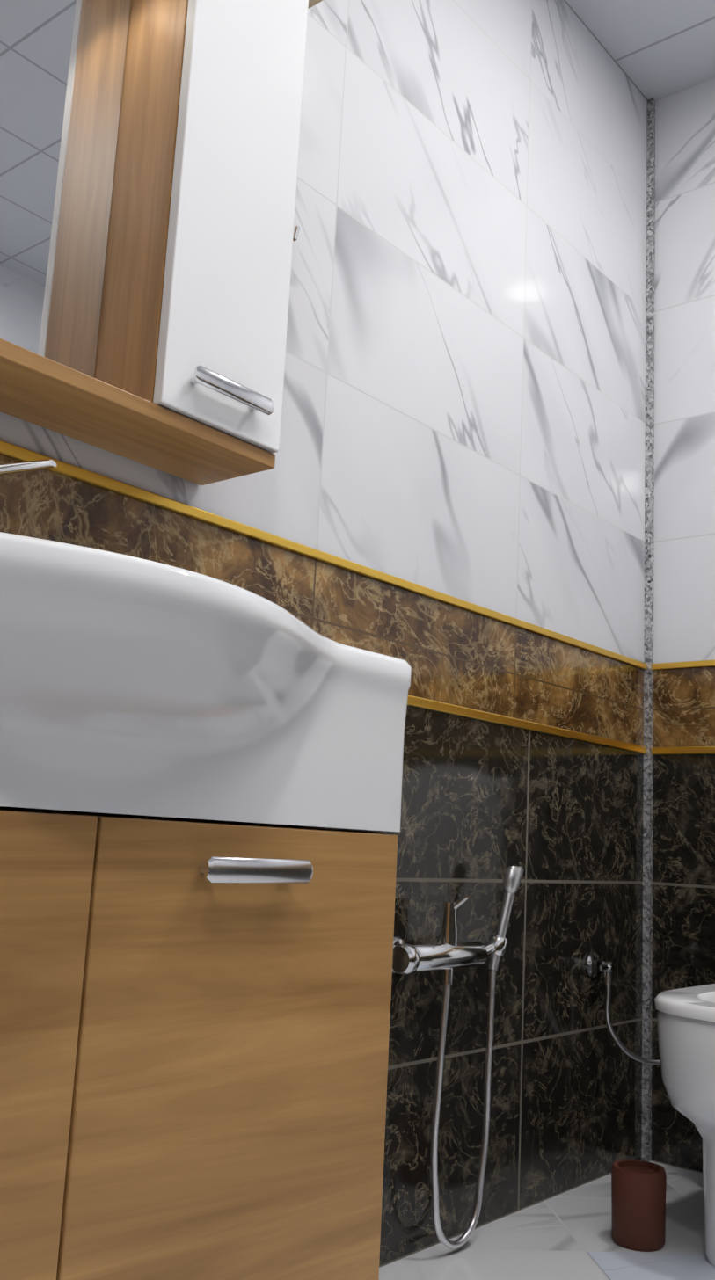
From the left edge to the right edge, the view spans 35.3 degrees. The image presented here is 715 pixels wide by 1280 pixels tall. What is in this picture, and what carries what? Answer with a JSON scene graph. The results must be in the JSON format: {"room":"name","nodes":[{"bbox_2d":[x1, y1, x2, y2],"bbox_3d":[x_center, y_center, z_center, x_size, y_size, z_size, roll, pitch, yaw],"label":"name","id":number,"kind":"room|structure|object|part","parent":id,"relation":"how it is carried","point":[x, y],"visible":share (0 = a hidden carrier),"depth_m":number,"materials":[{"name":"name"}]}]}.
{"room":"bathroom","nodes":[
{"label":"bathroom","id":0,"kind":"room"},
{"bbox_2d":[0,0,647,1267],"bbox_3d":[-0.515,-0.483,1.372,0.120,2.700,3.930,-6,-13,39],"label":"wall","id":1,"kind":"structure","parent":0,"point":[464,396],"depth_m":2.14,"materials":[{"name":"white tile"}]},
{"bbox_2d":[0,0,322,485],"bbox_3d":[-0.405,-0.663,1.287,0.178,0.743,0.902,-6,-13,39],"label":"upper cabinet","id":2,"kind":"object","parent":1,"relation":"attached to","point":[149,156],"visible":1,"depth_m":1.45,"materials":[{"name":"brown wood"}]},
{"bbox_2d":[0,0,136,425],"bbox_3d":[-0.439,-0.648,1.367,0.004,0.697,0.353,-6,-13,39],"label":"mirror","id":3,"kind":"object","parent":2,"relation":"attached to","point":[65,65],"depth_m":1.43,"materials":[{"name":"clear glass"}]},
{"bbox_2d":[292,225,299,240],"bbox_3d":[-0.105,-0.638,1.764,0.036,0.032,0.032,-6,-13,39],"label":"hook","id":4,"kind":"object","parent":1,"relation":"attached to","point":[295,232],"visible":0.23,"depth_m":1.75,"materials":[{"name":"silver metal"}]},
{"bbox_2d":[0,440,654,754],"bbox_3d":[-0.483,-0.147,1.269,0.007,0.215,3.690,-6,-13,39],"label":"trim","id":5,"kind":"structure","parent":1,"relation":"attached to","point":[109,484],"depth_m":1.91,"materials":[{"name":"gold metal"}]},
{"bbox_2d":[392,865,523,1249],"bbox_3d":[0.161,0.694,1.892,0.086,0.621,0.342,-6,-13,39],"label":"mixer","id":6,"kind":"object","parent":1,"relation":"attached to","point":[447,953],"visible":1,"depth_m":1.88,"materials":[{"name":"silver metal"}]},
{"bbox_2d":[585,952,660,1064],"bbox_3d":[0.632,0.766,2.309,0.273,0.221,0.247,-6,-13,39],"label":"angle valve","id":7,"kind":"object","parent":1,"relation":"attached to","point":[595,966],"visible":0.73,"depth_m":2.33,"materials":[{"name":"silver metal"}]},
{"bbox_2d":[378,1161,714,1279],"bbox_3d":[0.328,0.803,0.374,2.490,0.101,3.930,-6,-13,39],"label":"floor","id":8,"kind":"structure","parent":0,"point":[558,1237],"depth_m":1.90,"materials":[{"name":"tile"}]},
{"bbox_2d":[610,1159,666,1251],"bbox_3d":[0.489,0.983,1.956,0.094,0.125,0.094,-6,-13,39],"label":"trash can","id":9,"kind":"object","parent":8,"relation":"on","point":[638,1189],"visible":1,"depth_m":1.92,"materials":[{"name":"brown plastic"}]},
{"bbox_2d":[654,983,714,1265],"bbox_3d":[0.798,0.641,2.033,0.382,0.857,0.633,-6,-13,39],"label":"toilet","id":10,"kind":"object","parent":8,"relation":"on","point":[686,1028],"visible":1,"depth_m":1.86,"materials":[{"name":"white ceramic"}]},
{"bbox_3d":[0.735,0.639,1.955,0.368,0.022,0.434,-6,-13,39],"label":"seat","id":11,"kind":"part","parent":10,"relation":"part of","materials":[{"name":"white plastic"}]},
{"bbox_3d":[-0.737,0.698,0.373,0.625,0.002,2.300,-6,-13,39],"label":"floor strip","id":12,"kind":"object","parent":8,"relation":"on","visible":0},
{"bbox_2d":[0,459,411,1279],"bbox_3d":[-0.335,0.302,0.985,0.522,1.036,0.824,-6,-13,39],"label":"bathroom vanity","id":13,"kind":"object","parent":12,"relation":"on","point":[200,783],"visible":1,"depth_m":0.96,"materials":[{"name":"brown wood"}]},
{"bbox_2d":[0,459,411,832],"bbox_3d":[-0.323,0.059,1.028,0.522,0.189,0.824,-6,-13,39],"label":"basin","id":14,"kind":"object","parent":13,"relation":"in","point":[137,694],"depth_m":0.92,"materials":[{"name":"white ceramic"}]},
{"bbox_2d":[563,0,714,101],"bbox_3d":[0.463,-1.850,0.852,2.490,0.100,3.930,-6,-13,39],"label":"ceiling","id":15,"kind":"structure","parent":0,"point":[655,50],"depth_m":2.71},
{"bbox_2d":[651,77,714,1173],"bbox_3d":[1.608,-0.251,2.058,2.250,2.700,0.120,-6,-13,39],"label":"wall","id":16,"kind":"structure","parent":0,"point":[683,870],"depth_m":2.66,"materials":[{"name":"white tile"}]},
{"bbox_2d":[640,98,654,1162],"bbox_3d":[1.205,-0.308,1.574,2.250,2.600,1.140,-6,-13,39],"label":"trim","id":17,"kind":"structure","parent":16,"relation":"attached to","point":[647,879],"depth_m":2.67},
{"bbox_2d":[654,659,714,754],"bbox_3d":[1.551,0.080,1.949,2.190,0.215,0.007,-6,-13,39],"label":"trim","id":18,"kind":"structure","parent":16,"relation":"attached to","point":[678,750],"depth_m":2.59,"materials":[{"name":"gold metal"}]}
]}

